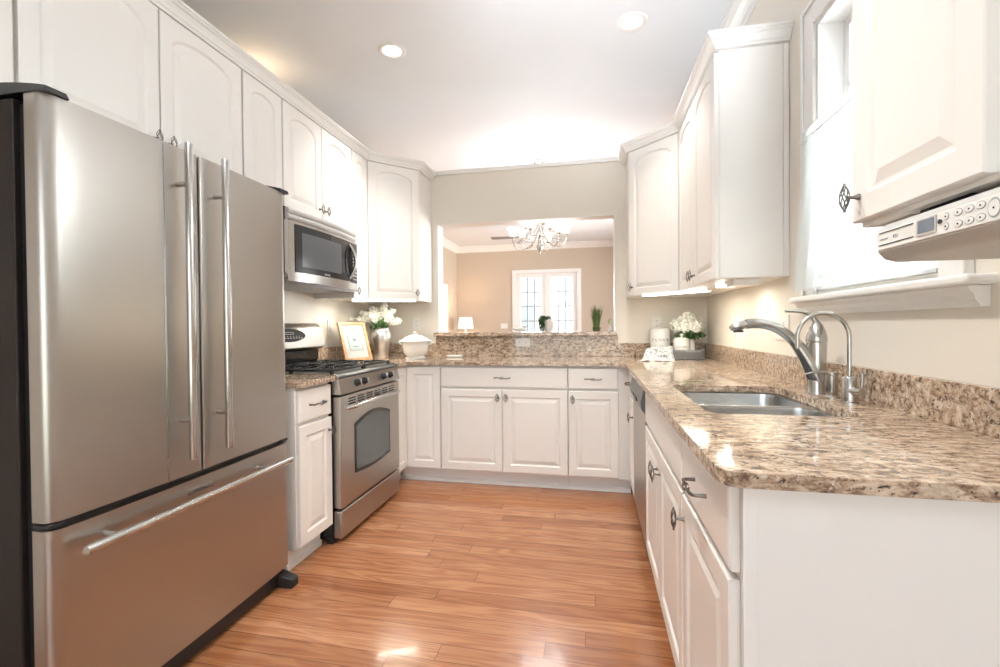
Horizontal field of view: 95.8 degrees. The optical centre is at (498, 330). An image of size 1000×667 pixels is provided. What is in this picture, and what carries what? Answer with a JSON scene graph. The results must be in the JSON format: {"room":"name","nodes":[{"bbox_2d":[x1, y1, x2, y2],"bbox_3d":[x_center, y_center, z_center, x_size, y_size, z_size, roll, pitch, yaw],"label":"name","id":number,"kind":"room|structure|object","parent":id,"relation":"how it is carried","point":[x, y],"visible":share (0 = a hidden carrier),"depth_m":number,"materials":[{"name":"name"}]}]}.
{"room":"kitchen","nodes":[
{"label":"kitchen","id":0,"kind":"room"},
{"bbox_2d":[284,290,369,366],"bbox_3d":[-1.846,-0.073,1.203,0.120,2.500,6.015,0,1,12],"label":"wall","id":1,"kind":"structure","parent":0,"point":[299,307],"depth_m":3.41,"materials":[{"name":"beige paint"}]},
{"bbox_2d":[0,0,13,81],"bbox_3d":[-1.625,-0.989,1.138,0.353,0.610,0.478,0,1,12],"label":"upper cabinet","id":2,"kind":"object","parent":1,"relation":"attached to","point":[6,26],"visible":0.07,"depth_m":1.32,"materials":[{"name":"white paint"}]},
{"bbox_2d":[12,0,242,174],"bbox_3d":[-1.486,-0.997,1.814,0.353,0.610,0.893,0,1,12],"label":"upper cabinet","id":3,"kind":"object","parent":1,"relation":"attached to","point":[129,63],"visible":0.59,"depth_m":1.70,"materials":[{"name":"white paint"}]},
{"bbox_2d":[241,70,286,282],"bbox_3d":[-1.364,-0.767,2.399,0.353,1.086,0.288,0,1,12],"label":"upper cabinet","id":4,"kind":"object","parent":1,"relation":"attached to","point":[261,107],"visible":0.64,"depth_m":2.35,"materials":[{"name":"white paint"}]},
{"bbox_2d":[281,99,351,230],"bbox_3d":[-1.263,-1.005,2.903,0.353,0.620,0.738,0,1,12],"label":"upper cabinet","id":5,"kind":"object","parent":1,"relation":"attached to","point":[316,166],"visible":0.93,"depth_m":2.80,"materials":[{"name":"white paint"}]},
{"bbox_2d":[283,206,357,293],"bbox_3d":[-1.223,-0.480,2.892,0.417,0.428,0.760,0,1,12],"label":"microwave","id":6,"kind":"object","parent":5,"relation":"attached to","point":[320,255],"visible":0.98,"depth_m":2.74,"materials":[{"name":"silver metal"}]},
{"bbox_2d":[327,320,332,335],"bbox_3d":[-1.307,-0.021,3.505,0.009,0.120,0.075,0,1,12],"label":"wall switch","id":7,"kind":"object","parent":1,"relation":"attached to","point":[329,322],"visible":1,"depth_m":3.49,"materials":[{"name":"white plastic"}]},
{"bbox_2d":[314,150,367,299],"bbox_3d":[-1.163,-0.778,3.381,0.353,1.086,0.226,0,1,12],"label":"upper cabinet","id":8,"kind":"object","parent":1,"relation":"attached to","point":[358,164],"visible":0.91,"depth_m":3.34,"materials":[{"name":"white paint"}]},
{"bbox_2d":[181,479,675,666],"bbox_3d":[0.822,1.174,3.955,6.600,0.100,12.750,0,1,12],"label":"floor","id":9,"kind":"structure","parent":0,"point":[441,573],"depth_m":1.98,"materials":[{"name":"brown wood"}]},
{"bbox_2d":[0,82,297,666],"bbox_3d":[-1.318,0.255,1.671,0.669,1.824,0.947,0,1,12],"label":"refrigerator","id":10,"kind":"object","parent":9,"relation":"on","point":[144,460],"visible":1,"depth_m":1.35,"materials":[{"name":"silver metal"}]},
{"bbox_2d":[283,382,335,570],"bbox_3d":[-1.197,0.717,2.341,0.651,0.885,0.278,0,1,12],"label":"base cabinet","id":11,"kind":"object","parent":9,"relation":"on","point":[309,430],"visible":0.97,"depth_m":2.23,"materials":[{"name":"white paint"}]},
{"bbox_2d":[285,375,334,387],"bbox_3d":[-1.220,0.206,2.340,0.644,0.136,0.288,0,1,12],"label":"countertop","id":12,"kind":"structure","parent":11,"relation":"on","point":[291,381],"depth_m":2.26,"materials":[{"name":"stone"}]},
{"bbox_2d":[285,323,399,543],"bbox_3d":[-1.068,0.551,2.854,0.724,1.205,0.763,0,1,12],"label":"gas range","id":13,"kind":"object","parent":9,"relation":"on","point":[364,414],"visible":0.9,"depth_m":2.71,"materials":[{"name":"silver metal"}]},
{"bbox_2d":[285,360,397,379],"bbox_3d":[-1.083,0.232,2.854,0.612,0.058,0.763,0,1,12],"label":"cooktop","id":14,"kind":"object","parent":13,"relation":"in","point":[347,369],"depth_m":2.76,"materials":[{"name":"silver metal"}]},
{"bbox_2d":[397,365,444,480],"bbox_3d":[-0.823,0.701,3.633,0.885,0.885,0.850,0,1,12],"label":"base cabinet","id":15,"kind":"object","parent":9,"relation":"on","point":[420,431],"visible":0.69,"depth_m":3.37,"materials":[{"name":"white paint"}]},
{"bbox_2d":[441,365,568,488],"bbox_3d":[0.087,0.693,3.538,0.931,0.885,0.671,0,1,12],"label":"base cabinet","id":16,"kind":"object","parent":9,"relation":"on","point":[501,425],"visible":0.97,"depth_m":3.25,"materials":[{"name":"white paint"}]},
{"bbox_2d":[568,366,630,492],"bbox_3d":[0.753,0.687,3.401,0.425,0.885,0.671,0,1,12],"label":"base cabinet","id":17,"kind":"object","parent":9,"relation":"on","point":[598,397],"visible":0.99,"depth_m":3.12,"materials":[{"name":"white paint"}]},
{"bbox_2d":[624,373,633,494],"bbox_3d":[1.145,0.689,2.840,0.681,0.885,0.322,0,1,12],"label":"base cabinet","id":18,"kind":"object","parent":9,"relation":"on","point":[630,419],"visible":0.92,"depth_m":2.90,"materials":[{"name":"white paint"}]},
{"bbox_2d":[630,376,650,566],"bbox_3d":[1.039,0.697,2.383,0.624,0.880,0.602,0,1,12],"label":"dishwasher","id":19,"kind":"object","parent":9,"relation":"on","point":[638,393],"visible":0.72,"depth_m":2.36,"materials":[{"name":"brushed stainless steel"},{"name":"black plastic"}]},
{"bbox_2d":[638,516,650,566],"bbox_3d":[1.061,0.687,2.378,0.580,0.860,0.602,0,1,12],"label":"toe kick","id":20,"kind":"object","parent":19,"relation":"in","point":[639,517],"depth_m":2.38,"materials":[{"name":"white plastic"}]},
{"bbox_2d":[645,391,779,666],"bbox_3d":[0.902,0.703,1.645,0.676,0.885,0.882,0,1,12],"label":"base cabinet","id":21,"kind":"object","parent":9,"relation":"on","point":[663,444],"visible":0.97,"depth_m":1.56,"materials":[{"name":"white paint"}]},
{"bbox_2d":[671,439,999,666],"bbox_3d":[0.762,0.711,0.976,0.681,0.885,0.478,0,1,12],"label":"base cabinet","id":22,"kind":"object","parent":9,"relation":"on","point":[772,578],"visible":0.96,"depth_m":0.77,"materials":[{"name":"white paint"}]},
{"bbox_2d":[318,336,999,502],"bbox_3d":[-0.067,0.163,2.395,2.880,0.198,2.968,0,1,12],"label":"countertop","id":23,"kind":"structure","parent":22,"relation":"on","point":[909,435],"depth_m":1.13,"materials":[{"name":"stone"}]},
{"bbox_2d":[337,322,372,359],"bbox_3d":[-1.120,0.085,3.522,0.129,0.299,0.230,0,1,41],"label":"picture frame","id":24,"kind":"object","parent":23,"relation":"on","point":[355,345],"visible":0.98,"depth_m":3.52,"materials":[{"name":"brown wood"}]},
{"bbox_2d":[347,333,362,349],"bbox_3d":[-1.119,0.084,3.521,0.051,0.133,0.108,0,1,41],"label":"print","id":25,"kind":"object","parent":24,"relation":"attached to","point":[354,340],"depth_m":3.52,"materials":[{"name":"white paper"}]},
{"bbox_2d":[371,328,390,357],"bbox_3d":[-0.981,0.106,3.776,0.164,0.246,0.164,0,1,12],"label":"vase","id":26,"kind":"object","parent":23,"relation":"on","point":[380,338],"visible":0.97,"depth_m":3.72,"materials":[{"name":"silver metal"}]},
{"bbox_2d":[347,302,401,329],"bbox_3d":[-1.026,-0.110,3.752,0.461,0.262,0.170,-1,1,3],"label":"flower bouquet","id":27,"kind":"object","parent":26,"relation":"in","point":[374,315],"visible":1,"depth_m":3.74,"materials":[{"name":"white plant"}]},
{"bbox_2d":[398,331,432,359],"bbox_3d":[-0.668,0.117,3.625,0.243,0.222,0.243,-1,1,-38],"label":"tureen","id":28,"kind":"object","parent":23,"relation":"on","point":[415,346],"visible":1,"depth_m":3.55,"materials":[{"name":"white ceramic"}]},
{"bbox_2d":[400,340,428,359],"bbox_3d":[-0.668,0.154,3.626,0.244,0.147,0.244,0,1,12],"label":"bowl","id":29,"kind":"object","parent":28,"relation":"attached to","point":[413,349],"depth_m":3.54,"materials":[{"name":"white ceramic"}]},
{"bbox_2d":[447,354,463,356],"bbox_3d":[-0.362,0.213,3.783,0.132,0.020,0.068,0,1,12],"label":"card holder","id":30,"kind":"object","parent":23,"relation":"on","point":[449,355],"visible":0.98,"depth_m":3.75,"materials":[{"name":"white ceramic"}]},
{"bbox_2d":[515,338,529,346],"bbox_3d":[0.203,0.101,3.827,0.125,0.072,0.009,0,1,12],"label":"power outlet","id":31,"kind":"object","parent":23,"relation":"attached to","point":[519,342],"visible":1,"depth_m":3.83,"materials":[{"name":"white plastic"}]},
{"bbox_2d":[637,345,674,361],"bbox_3d":[1.136,0.163,3.277,0.279,0.101,0.312,0,1,12],"label":"tea towel","id":32,"kind":"object","parent":23,"relation":"on","point":[654,353],"visible":1,"depth_m":3.28,"materials":[{"name":"white fabric"}]},
{"bbox_2d":[650,324,670,346],"bbox_3d":[1.262,0.077,3.533,0.154,0.264,0.154,0,1,12],"label":"canister","id":33,"kind":"object","parent":32,"relation":"on","point":[659,336],"visible":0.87,"depth_m":3.47,"materials":[{"name":"white ceramic"}]},
{"bbox_2d":[673,349,704,359],"bbox_3d":[1.360,0.174,3.373,0.336,0.068,0.236,0,1,13],"label":"wicker tray","id":34,"kind":"object","parent":23,"relation":"on","point":[698,353],"visible":0.57,"depth_m":3.27,"materials":[{"name":"grey wicker"}]},
{"bbox_2d":[673,333,689,357],"bbox_3d":[1.360,0.111,3.361,0.113,0.180,0.114,0,1,12],"label":"canister","id":35,"kind":"object","parent":34,"relation":"on","point":[680,343],"visible":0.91,"depth_m":3.32,"materials":[{"name":"white ceramic"}]},
{"bbox_2d":[689,339,695,354],"bbox_3d":[1.445,0.132,3.413,0.080,0.135,0.080,0,1,12],"label":"vase","id":36,"kind":"object","parent":34,"relation":"on","point":[692,343],"visible":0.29,"depth_m":3.38,"materials":[{"name":"white ceramic"}]},
{"bbox_2d":[669,311,705,339],"bbox_3d":[1.425,-0.027,3.406,0.209,0.235,0.242,-1,1,-36],"label":"flower bouquet","id":37,"kind":"object","parent":36,"relation":"in","point":[687,322],"visible":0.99,"depth_m":3.36,"materials":[{"name":"white plant"}]},
{"bbox_2d":[680,391,839,416],"bbox_3d":[0.870,0.356,1.576,0.415,0.188,0.650,0,1,12],"label":"sink","id":38,"kind":"object","parent":23,"relation":"in","point":[716,402],"visible":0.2,"depth_m":1.70,"materials":[{"name":"silver metal"}]},
{"bbox_2d":[729,309,827,394],"bbox_3d":[1.029,0.076,1.668,0.328,0.309,0.068,0,1,12],"label":"faucet","id":39,"kind":"object","parent":23,"relation":"on","point":[812,356],"visible":0.95,"depth_m":1.63,"materials":[{"name":"silver metal"}]},
{"bbox_2d":[804,371,839,398],"bbox_3d":[1.106,0.184,1.548,0.107,0.092,0.046,0,1,12],"label":"soap dispenser","id":40,"kind":"object","parent":23,"relation":"on","point":[831,378],"visible":1,"depth_m":1.53,"materials":[{"name":"silver metal"}]},
{"bbox_2d":[795,311,864,404],"bbox_3d":[1.046,0.085,1.434,0.180,0.294,0.074,0,1,12],"label":"filter faucet","id":41,"kind":"object","parent":23,"relation":"on","point":[850,391],"visible":1,"depth_m":1.43,"materials":[{"name":"silver metal"}]},
{"bbox_3d":[-0.715,0.729,9.906,0.560,0.700,0.500,0,1,12],"label":"side table","id":42,"kind":"object","parent":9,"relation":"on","visible":0},
{"bbox_2d":[458,317,472,331],"bbox_3d":[-0.722,0.047,9.899,0.340,0.665,0.340,0,1,12],"label":"table lamp","id":43,"kind":"object","parent":42,"relation":"on","point":[464,322],"visible":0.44,"depth_m":9.77,"materials":[{"name":"white fabric"}]},
{"bbox_2d":[443,247,456,331],"bbox_3d":[-1.677,-0.387,7.453,0.140,3.000,6.305,0,1,12],"label":"wall","id":44,"kind":"structure","parent":0,"point":[449,257],"depth_m":10.12,"materials":[{"name":"beige paint"}]},
{"bbox_2d":[443,287,446,331],"bbox_3d":[-1.188,0.090,9.280,0.074,2.000,0.900,0,1,12],"label":"door","id":45,"kind":"structure","parent":44,"relation":"in","point":[444,289],"depth_m":9.61,"materials":[{"name":"white paint"}]},
{"bbox_2d":[443,283,447,331],"bbox_3d":[-1.216,0.051,9.286,0.020,2.080,1.100,0,1,12],"label":"trim","id":46,"kind":"structure","parent":44,"relation":"attached to","point":[444,285],"depth_m":9.72,"materials":[{"name":"white paint"}]},
{"bbox_2d":[181,0,731,246],"bbox_3d":[0.791,-1.926,3.924,6.600,0.100,12.750,0,1,12],"label":"ceiling","id":47,"kind":"structure","parent":0,"point":[477,83],"depth_m":3.22,"materials":[{"name":"white paint"}]},
{"bbox_2d":[378,42,405,58],"bbox_3d":[-0.706,-1.848,2.992,0.184,0.007,0.184,0,1,12],"label":"recessed light","id":48,"kind":"object","parent":47,"relation":"in","point":[391,50],"visible":1,"depth_m":2.98,"materials":[{"name":"white paint"}]},
{"bbox_2d":[491,228,560,243],"bbox_3d":[0.470,-1.723,7.737,1.218,0.375,1.259,0,1,12],"label":"ceiling fan","id":49,"kind":"object","parent":47,"relation":"hanging from","point":[525,240],"visible":0.36,"depth_m":7.76,"materials":[{"name":"white paint"}]},
{"bbox_2d":[507,158,571,254],"bbox_3d":[0.449,-1.356,4.996,0.711,1.055,0.726,0,1,12],"label":"chandelier","id":50,"kind":"object","parent":47,"relation":"hanging from","point":[559,227],"visible":0.87,"depth_m":4.98,"materials":[{"name":"white glass"}]},
{"bbox_2d":[616,11,647,31],"bbox_3d":[0.804,-1.860,2.727,0.184,0.007,0.184,0,1,12],"label":"recessed light","id":51,"kind":"object","parent":47,"relation":"in","point":[631,21],"visible":1,"depth_m":2.72,"materials":[{"name":"white paint"}]},
{"bbox_2d":[456,247,613,331],"bbox_3d":[2.061,-0.449,9.975,6.170,3.000,0.140,0,1,12],"label":"wall","id":52,"kind":"structure","parent":0,"point":[484,279],"depth_m":10.27,"materials":[{"name":"beige paint"}]},
{"bbox_2d":[501,323,507,328],"bbox_3d":[0.123,-0.103,10.300,0.160,0.120,0.009,0,1,12],"label":"wall switch","id":53,"kind":"object","parent":52,"relation":"attached to","point":[503,325],"visible":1,"depth_m":10.30,"materials":[{"name":"white plastic"}]},
{"bbox_2d":[443,237,612,252],"bbox_3d":[1.412,-1.847,6.868,6.170,0.130,6.175,0,1,12],"label":"trim","id":54,"kind":"structure","parent":52,"relation":"attached to","point":[447,244],"depth_m":10.05,"materials":[{"name":"white paint"}]},
{"bbox_2d":[516,273,544,331],"bbox_3d":[0.742,-0.120,10.222,0.680,2.324,0.045,0,1,12],"label":"door","id":55,"kind":"structure","parent":52,"relation":"in","point":[537,275],"depth_m":10.22,"materials":[{"name":"white paint"}]},
{"bbox_2d":[512,268,581,331],"bbox_3d":[1.068,-0.153,10.101,1.538,2.425,0.020,0,1,12],"label":"trim","id":56,"kind":"structure","parent":52,"relation":"attached to","point":[578,270],"depth_m":10.09,"materials":[{"name":"white paint"}]},
{"bbox_2d":[545,272,577,330],"bbox_3d":[1.397,-0.125,10.079,0.714,2.324,0.060,0,1,12],"label":"door","id":57,"kind":"structure","parent":52,"relation":"in","point":[548,276],"depth_m":10.05,"materials":[{"name":"white paint"}]},
{"bbox_2d":[369,161,706,343],"bbox_3d":[0.242,-0.120,3.910,2.882,2.500,0.130,0,1,12],"label":"wall","id":58,"kind":"structure","parent":0,"point":[595,189],"depth_m":3.79,"materials":[{"name":"beige paint"}]},
{"bbox_2d":[334,161,432,303],"bbox_3d":[-0.944,-0.784,3.765,0.625,1.086,0.613,0,1,12],"label":"upper cabinet","id":59,"kind":"object","parent":58,"relation":"attached to","point":[399,209],"visible":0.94,"depth_m":3.60,"materials":[{"name":"white paint"}]},
{"bbox_2d":[147,0,436,180],"bbox_3d":[-1.052,-1.326,2.422,0.377,0.062,3.232,0,1,12],"label":"crown molding","id":60,"kind":"structure","parent":59,"relation":"attached to","point":[177,10],"depth_m":2.38,"materials":[{"name":"white paint"}]},
{"bbox_2d":[352,299,415,301],"bbox_3d":[-0.879,-0.231,3.475,0.480,0.016,0.053,-1,1,-10],"label":"light","id":61,"kind":"object","parent":59,"relation":"attached to","point":[353,300],"visible":1,"depth_m":3.46,"materials":[{"name":"white plastic"}]},
{"bbox_2d":[353,300,414,301],"bbox_3d":[-0.878,-0.230,3.471,0.464,0.014,0.045,-1,1,-10],"label":"diffuser","id":62,"kind":"object","parent":61,"relation":"attached to","point":[353,300],"depth_m":3.46,"materials":[{"name":"white"}]},
{"bbox_2d":[413,317,420,329],"bbox_3d":[-0.732,-0.062,4.040,0.075,0.120,0.009,0,1,12],"label":"power outlet","id":63,"kind":"object","parent":58,"relation":"attached to","point":[416,320],"visible":1,"depth_m":4.04,"materials":[{"name":"white plastic"}]},
{"bbox_2d":[433,331,616,336],"bbox_3d":[0.215,0.029,3.897,1.552,0.033,0.240,0,1,12],"label":"granite ledge","id":64,"kind":"object","parent":58,"relation":"on","point":[555,333],"visible":0.97,"depth_m":3.77,"materials":[{"name":"beige stone"}]},
{"bbox_2d":[512,325,526,331],"bbox_3d":[0.181,-0.019,3.944,0.140,0.059,0.044,0,1,12],"label":"bird figurine","id":65,"kind":"object","parent":64,"relation":"on","point":[520,329],"visible":1,"depth_m":3.92,"materials":[{"name":"white ceramic"}]},
{"bbox_2d":[538,315,554,331],"bbox_3d":[0.411,-0.062,3.881,0.152,0.152,0.102,-1,1,-26],"label":"potted plant","id":66,"kind":"object","parent":64,"relation":"on","point":[546,324],"visible":1,"depth_m":3.86,"materials":[{"name":"green plant"}]},
{"bbox_2d":[590,305,602,330],"bbox_3d":[0.826,-0.111,3.816,0.166,0.234,0.169,0,1,12],"label":"potted grass","id":67,"kind":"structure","parent":64,"relation":"on","point":[596,318],"depth_m":3.79,"materials":[{"name":"green plant"}]},
{"bbox_2d":[592,327,600,330],"bbox_3d":[0.827,-0.011,3.817,0.072,0.035,0.072,0,1,12],"label":"pot","id":68,"kind":"object","parent":64,"relation":"on","point":[594,328],"depth_m":3.79,"materials":[{"name":"green"}]},
{"bbox_2d":[607,318,611,330],"bbox_3d":[0.939,-0.048,3.814,0.036,0.107,0.036,0,1,29],"label":"bud vase","id":69,"kind":"object","parent":64,"relation":"on","point":[609,321],"visible":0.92,"depth_m":3.80,"materials":[{"name":"white ceramic"}]},
{"bbox_2d":[437,215,614,331],"bbox_3d":[0.219,-0.466,3.911,1.518,0.952,0.128,0,1,12],"label":"trim","id":70,"kind":"structure","parent":58,"relation":"attached to","point":[439,227],"depth_m":3.98,"materials":[{"name":"white paint"}]},
{"bbox_2d":[435,156,618,175],"bbox_3d":[0.229,-1.388,3.897,2.882,0.035,0.172,0,1,12],"label":"trim","id":71,"kind":"structure","parent":58,"relation":"attached to","point":[606,159],"depth_m":3.80,"materials":[{"name":"white paint"}]},
{"bbox_2d":[652,316,661,327],"bbox_3d":[1.271,-0.058,3.628,0.072,0.115,0.009,0,1,12],"label":"power outlet","id":72,"kind":"object","parent":58,"relation":"attached to","point":[656,320],"visible":0.74,"depth_m":3.63,"materials":[{"name":"white plastic"}]},
{"bbox_2d":[626,133,727,297],"bbox_3d":[1.263,-0.802,3.312,0.629,1.086,0.612,0,1,12],"label":"upper cabinet","id":73,"kind":"object","parent":58,"relation":"attached to","point":[652,172],"visible":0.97,"depth_m":3.18,"materials":[{"name":"white paint"}]},
{"bbox_2d":[618,20,794,165],"bbox_3d":[1.110,-1.351,2.828,0.362,0.062,1.669,-1,1,-2],"label":"crown molding","id":74,"kind":"structure","parent":73,"relation":"attached to","point":[715,41],"depth_m":2.14,"materials":[{"name":"white paint"}]},
{"bbox_2d":[707,0,999,387],"bbox_3d":[1.101,-0.346,0.594,0.140,3.000,6.015,0,1,12],"label":"wall","id":75,"kind":"structure","parent":0,"point":[953,344],"depth_m":1.50,"materials":[{"name":"beige paint"}]},
{"bbox_2d":[318,336,999,438],"bbox_3d":[-0.067,0.149,2.394,2.880,0.170,2.968,0,1,12],"label":"backsplash","id":76,"kind":"structure","parent":75,"relation":"attached to","point":[972,407],"depth_m":1.96,"materials":[{"name":"stone"}]},
{"bbox_2d":[731,318,735,335],"bbox_3d":[1.499,-0.023,2.888,0.009,0.120,0.075,0,1,12],"label":"wall switch","id":77,"kind":"object","parent":75,"relation":"attached to","point":[733,320],"visible":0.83,"depth_m":2.88,"materials":[{"name":"white plastic"}]},
{"bbox_2d":[678,42,789,290],"bbox_3d":[1.246,-0.794,2.541,0.353,1.086,0.908,0,1,12],"label":"upper cabinet","id":78,"kind":"object","parent":75,"relation":"attached to","point":[733,136],"visible":0.99,"depth_m":2.11,"materials":[{"name":"white paint"}]},
{"bbox_2d":[642,289,711,295],"bbox_3d":[1.150,-0.246,2.953,0.053,0.016,0.490,-1,1,-33],"label":"light","id":79,"kind":"object","parent":78,"relation":"attached to","point":[697,290],"visible":0.99,"depth_m":2.90,"materials":[{"name":"white plastic"}]},
{"bbox_2d":[716,282,725,287],"bbox_3d":[1.219,-0.241,2.381,0.103,0.016,0.160,0,1,12],"label":"light","id":80,"kind":"object","parent":78,"relation":"attached to","point":[721,285],"visible":0.49,"depth_m":2.39,"materials":[{"name":"white plastic"}]},
{"bbox_2d":[726,279,760,286],"bbox_3d":[1.198,-0.233,2.217,0.122,0.030,0.110,0,1,12],"label":"under-cabinet light","id":81,"kind":"object","parent":78,"relation":"attached to","point":[735,282],"visible":1,"depth_m":2.17,"materials":[{"name":"white plastic"}]},
{"bbox_2d":[720,0,758,28],"bbox_3d":[0.968,-1.795,0.596,0.100,0.100,6.000,0,1,12],"label":"trim","id":82,"kind":"structure","parent":75,"relation":"attached to","point":[739,12],"depth_m":2.59,"materials":[{"name":"white paint"}]},
{"bbox_2d":[774,315,789,339],"bbox_3d":[1.349,-0.014,2.158,0.009,0.120,0.170,0,1,12],"label":"wall switch","id":83,"kind":"object","parent":75,"relation":"attached to","point":[784,320],"visible":0.55,"depth_m":2.14,"materials":[{"name":"white plastic"}]},
{"bbox_2d":[789,0,998,314],"bbox_3d":[1.234,-0.692,1.458,0.182,1.262,0.940,0,1,12],"label":"window","id":84,"kind":"structure","parent":75,"relation":"in","point":[825,25],"depth_m":1.70,"materials":[{"name":"white paint"}]},
{"bbox_2d":[793,89,935,291],"bbox_3d":[1.182,-0.481,1.532,0.056,0.652,0.833,0,1,12],"label":"cafe curtain","id":85,"kind":"object","parent":84,"relation":"hanging from","point":[832,249],"visible":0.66,"depth_m":1.62,"materials":[{"name":"white fabric"}]},
{"bbox_2d":[839,0,999,227],"bbox_3d":[0.879,-0.770,0.788,0.365,1.092,0.352,0,1,12],"label":"upper cabinet","id":86,"kind":"object","parent":75,"relation":"attached to","point":[926,73],"visible":0.98,"depth_m":0.79,"materials":[{"name":"white paint"}]},
{"bbox_2d":[877,187,999,261],"bbox_3d":[0.825,-0.191,0.700,0.247,0.118,0.340,0,1,12],"label":"radio","id":87,"kind":"object","parent":86,"relation":"attached to","point":[966,227],"visible":1,"depth_m":0.74,"materials":[{"name":"white plastic"}]},
{"label":"outside","id":88,"kind":"structure","parent":0,"visible":0},
{"bbox_3d":[1.022,1.612,4.914,60.000,0.200,70.000,0,1,12],"label":"ground","id":89,"kind":"structure","parent":88,"visible":0},
{"bbox_2d":[521,277,577,331],"bbox_3d":[2.248,-1.770,21.939,8.600,6.200,4.075,0,1,12],"label":"neighbouring house","id":90,"kind":"structure","parent":89,"relation":"on","point":[554,280],"depth_m":20.11,"materials":[{"name":"white"}]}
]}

